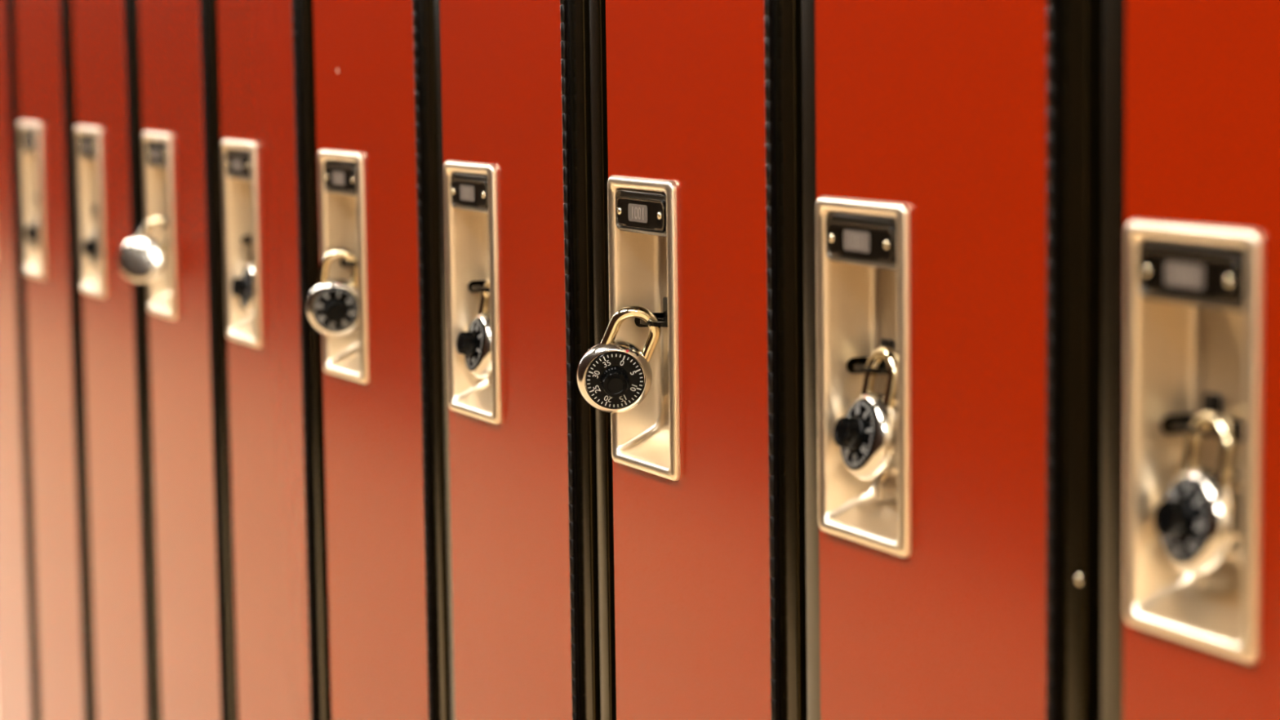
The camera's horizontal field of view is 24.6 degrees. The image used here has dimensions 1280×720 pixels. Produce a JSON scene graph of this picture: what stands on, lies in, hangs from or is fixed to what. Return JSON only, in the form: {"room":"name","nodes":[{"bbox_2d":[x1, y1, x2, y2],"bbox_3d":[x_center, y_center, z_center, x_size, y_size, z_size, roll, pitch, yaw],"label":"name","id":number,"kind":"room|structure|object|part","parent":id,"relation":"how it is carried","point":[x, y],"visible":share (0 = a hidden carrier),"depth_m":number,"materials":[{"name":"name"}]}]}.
{"room":"school corridor","nodes":[
{"label":"school corridor","id":0,"kind":"room"},
{"bbox_3d":[-5.660,-0.036,12.573,3.150,0.100,36.000,-3,7,-23],"label":"floor","id":1,"kind":"structure","parent":0,"visible":0},
{"bbox_2d":[0,0,41,719],"bbox_3d":[-0.656,-0.127,3.812,0.365,1.820,0.306,-3,7,-23],"label":"locker","id":2,"kind":"object","parent":1,"relation":"on","point":[20,673],"visible":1,"depth_m":3.69,"materials":[{"name":"red metal"}]},
{"bbox_2d":[14,0,97,719],"bbox_3d":[-0.534,-0.098,3.530,0.367,1.820,0.310,-3,7,-23],"label":"locker","id":3,"kind":"object","parent":1,"relation":"on","point":[44,28],"visible":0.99,"depth_m":3.44,"materials":[{"name":"red metal"}]},
{"bbox_3d":[-0.727,-0.262,3.503,0.003,0.019,0.076,-4,7,-24],"label":"number plate","id":4,"kind":"part","parent":3,"relation":"part of","materials":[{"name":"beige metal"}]},
{"bbox_2d":[25,216,39,253],"bbox_3d":[-0.722,-0.163,3.527,0.030,0.073,0.048,-4,7,-28],"label":"padlock","id":5,"kind":"object","parent":3,"relation":"hanging from","point":[32,233],"visible":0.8,"depth_m":3.52,"materials":[{"name":"metal"}]},
{"bbox_3d":[-0.731,-0.152,3.525,0.010,0.019,0.019,5,-37,-24],"label":"knob","id":6,"kind":"part","parent":5,"relation":"part of","materials":[{"name":"black"}]},
{"bbox_2d":[71,0,159,719],"bbox_3d":[-0.414,-0.070,3.253,0.367,1.820,0.296,-3,7,-23],"label":"locker","id":7,"kind":"object","parent":1,"relation":"on","point":[108,130],"visible":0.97,"depth_m":3.16,"materials":[{"name":"red metal"}]},
{"bbox_3d":[-0.604,-0.234,3.219,0.003,0.019,0.076,-4,7,-24],"label":"number plate","id":8,"kind":"part","parent":7,"relation":"part of","materials":[{"name":"black"}]},
{"bbox_2d":[83,228,99,270],"bbox_3d":[-0.599,-0.135,3.243,0.030,0.073,0.048,-4,7,-28],"label":"padlock","id":9,"kind":"object","parent":7,"relation":"hanging from","point":[91,247],"visible":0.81,"depth_m":3.23,"materials":[{"name":"metal"}]},
{"bbox_3d":[-0.608,-0.124,3.241,0.010,0.019,0.019,5,-7,-24],"label":"knob","id":10,"kind":"part","parent":9,"relation":"part of","materials":[{"name":"black"}]},
{"bbox_2d":[137,0,238,719],"bbox_3d":[-0.292,-0.042,2.976,0.365,1.820,0.312,-3,7,-23],"label":"locker","id":11,"kind":"object","parent":1,"relation":"on","point":[179,42],"visible":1,"depth_m":2.88,"materials":[{"name":"red metal"}]},
{"bbox_2d":[117,216,168,283],"bbox_3d":[-0.502,-0.112,2.994,0.059,0.067,0.029,0,6,4],"label":"padlock","id":12,"kind":"object","parent":11,"relation":"attached to","point":[141,259],"visible":0.98,"depth_m":2.98,"materials":[{"name":"metal"}]},
{"bbox_3d":[-0.484,-0.206,2.947,0.003,0.019,0.076,-3,7,-23],"label":"number plate","id":13,"kind":"part","parent":11,"relation":"part of","materials":[{"name":"black"}]},
{"bbox_2d":[217,0,331,719],"bbox_3d":[-0.169,-0.013,2.690,0.367,1.820,0.314,-3,7,-23],"label":"locker","id":14,"kind":"object","parent":1,"relation":"on","point":[267,63],"visible":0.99,"depth_m":2.60,"materials":[{"name":"red metal"}]},
{"bbox_3d":[-0.363,-0.177,2.664,0.003,0.019,0.076,-4,7,-24],"label":"number plate","id":15,"kind":"part","parent":14,"relation":"part of","materials":[{"name":"black"}]},
{"bbox_2d":[231,243,253,315],"bbox_3d":[-0.358,-0.077,2.688,0.030,0.073,0.048,-4,7,-28],"label":"padlock","id":16,"kind":"object","parent":14,"relation":"hanging from","point":[242,286],"visible":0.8,"depth_m":2.68,"materials":[{"name":"metal"}]},
{"bbox_3d":[-0.367,-0.067,2.686,0.010,0.019,0.019,5,13,-24],"label":"knob","id":17,"kind":"part","parent":16,"relation":"part of","materials":[{"name":"black plastic"}]},
{"bbox_3d":[-0.323,-0.005,2.640,0.019,1.820,0.210,-3,7,-23],"label":"frame rail","id":18,"kind":"part","parent":14,"relation":"part of","materials":[{"name":"black metal"}]},
{"bbox_2d":[313,0,449,719],"bbox_3d":[-0.051,0.016,2.413,0.371,1.820,0.290,-3,7,-23],"label":"locker","id":19,"kind":"object","parent":1,"relation":"on","point":[375,60],"visible":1,"depth_m":2.31,"materials":[{"name":"red metal"}]},
{"bbox_2d":[306,248,359,336],"bbox_3d":[-0.249,-0.055,2.401,0.048,0.073,0.026,-1,6,-3],"label":"padlock","id":20,"kind":"object","parent":19,"relation":"hanging from","point":[333,304],"visible":0.98,"depth_m":2.40,"materials":[{"name":"metal"}]},
{"bbox_3d":[-0.249,-0.040,2.395,0.019,0.019,0.010,-32,11,4],"label":"knob","id":21,"kind":"part","parent":20,"relation":"part of","materials":[{"name":"black plastic"}]},
{"bbox_3d":[-0.241,-0.147,2.375,0.003,0.019,0.076,-4,7,-25],"label":"number plate","id":22,"kind":"part","parent":19,"relation":"part of","materials":[{"name":"black metal"}]},
{"bbox_2d":[434,0,600,719],"bbox_3d":[0.069,0.043,2.145,0.365,1.820,0.300,-3,7,-23],"label":"locker","id":23,"kind":"object","parent":1,"relation":"on","point":[513,99],"visible":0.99,"depth_m":2.04,"materials":[{"name":"red metal"}]},
{"bbox_3d":[-0.122,-0.120,2.114,0.003,0.019,0.076,-3,7,-23],"label":"number plate","id":24,"kind":"part","parent":23,"relation":"part of","materials":[{"name":"black metal"}]},
{"bbox_2d":[456,279,491,378],"bbox_3d":[-0.114,-0.023,2.138,0.037,0.072,0.040,1,6,18],"label":"padlock","id":25,"kind":"object","parent":23,"relation":"attached to","point":[475,344],"visible":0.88,"depth_m":2.13,"materials":[{"name":"metal"}]},
{"bbox_3d":[-0.126,-0.012,2.134,0.010,0.019,0.019,7,-28,-24],"label":"knob","id":26,"kind":"part","parent":25,"relation":"part of","materials":[{"name":"black plastic"}]},
{"bbox_3d":[-0.082,0.052,2.085,0.019,1.820,0.217,-3,7,-23],"label":"frame rail","id":27,"kind":"part","parent":23,"relation":"part of","materials":[{"name":"black metal"}]},
{"bbox_2d":[589,0,807,719],"bbox_3d":[0.191,0.071,1.865,0.365,1.820,0.312,-3,7,-23],"label":"locker","id":28,"kind":"object","parent":1,"relation":"on","point":[696,105],"visible":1,"depth_m":1.76,"materials":[{"name":"red metal"}]},
{"bbox_2d":[577,305,660,413],"bbox_3d":[-0.013,0.000,1.865,0.053,0.070,0.028,-1,6,-4],"label":"padlock","id":29,"kind":"object","parent":28,"relation":"hanging from","point":[614,375],"visible":1,"depth_m":1.86,"materials":[{"name":"metal"}]},
{"bbox_3d":[-0.016,0.015,1.859,0.019,0.019,0.010,19,16,-8],"label":"knob","id":30,"kind":"part","parent":29,"relation":"part of","materials":[{"name":"black"}]},
{"bbox_3d":[0.001,-0.091,1.832,0.003,0.019,0.076,-3,7,-23],"label":"number plate","id":31,"kind":"part","parent":28,"relation":"part of","materials":[{"name":"black metal"}]},
{"bbox_3d":[0.035,0.079,1.818,0.019,1.820,0.245,-3,7,-23],"label":"frame rail","id":32,"kind":"part","parent":28,"relation":"part of","materials":[{"name":"black metal"}]},
{"bbox_2d":[801,0,1102,719],"bbox_3d":[0.312,0.100,1.582,0.365,1.820,0.308,-3,7,-23],"label":"locker","id":33,"kind":"object","parent":1,"relation":"on","point":[952,149],"visible":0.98,"depth_m":1.48,"materials":[{"name":"red metal"}]},
{"bbox_3d":[0.118,-0.063,1.559,0.003,0.019,0.076,-3,7,-23],"label":"number plate","id":34,"kind":"part","parent":33,"relation":"part of","materials":[{"name":"black metal"}]},
{"bbox_3d":[0.161,0.109,1.524,0.019,1.820,0.220,-3,7,-23],"label":"frame rail","id":35,"kind":"part","parent":33,"relation":"part of","materials":[{"name":"black metal"}]},
{"bbox_2d":[833,346,897,480],"bbox_3d":[0.124,0.029,1.583,0.037,0.072,0.040,1,6,18],"label":"padlock","id":36,"kind":"object","parent":33,"relation":"attached to","point":[866,437],"visible":1,"depth_m":1.57,"materials":[{"name":"metal"}]},
{"bbox_3d":[0.112,0.039,1.579,0.010,0.019,0.019,10,31,-24],"label":"knob","id":37,"kind":"part","parent":36,"relation":"part of","materials":[{"name":"black plastic"}]},
{"bbox_2d":[1101,0,1279,719],"bbox_3d":[0.435,0.129,1.299,0.365,1.820,0.311,-3,7,-23],"label":"locker","id":38,"kind":"object","parent":1,"relation":"on","point":[1191,144],"visible":0.94,"depth_m":1.29,"materials":[{"name":"red metal"}]},
{"bbox_3d":[0.283,0.138,1.243,0.019,1.820,0.221,-3,7,-23],"label":"frame rail","id":39,"kind":"part","parent":38,"relation":"part of","materials":[{"name":"black metal"}]},
{"bbox_3d":[0.240,-0.037,1.278,0.003,0.019,0.076,-3,7,-23],"label":"number plate","id":40,"kind":"part","parent":38,"relation":"part of","materials":[{"name":"black metal"}]},
{"bbox_2d":[1153,411,1235,575],"bbox_3d":[0.247,0.059,1.303,0.037,0.073,0.040,1,6,18],"label":"padlock","id":41,"kind":"object","parent":38,"relation":"hanging from","point":[1194,521],"visible":1,"depth_m":1.29,"materials":[{"name":"metal"}]},
{"bbox_3d":[0.235,0.070,1.299,0.010,0.019,0.019,6,3,-24],"label":"knob","id":42,"kind":"part","parent":41,"relation":"part of","materials":[{"name":"black"}]}
]}

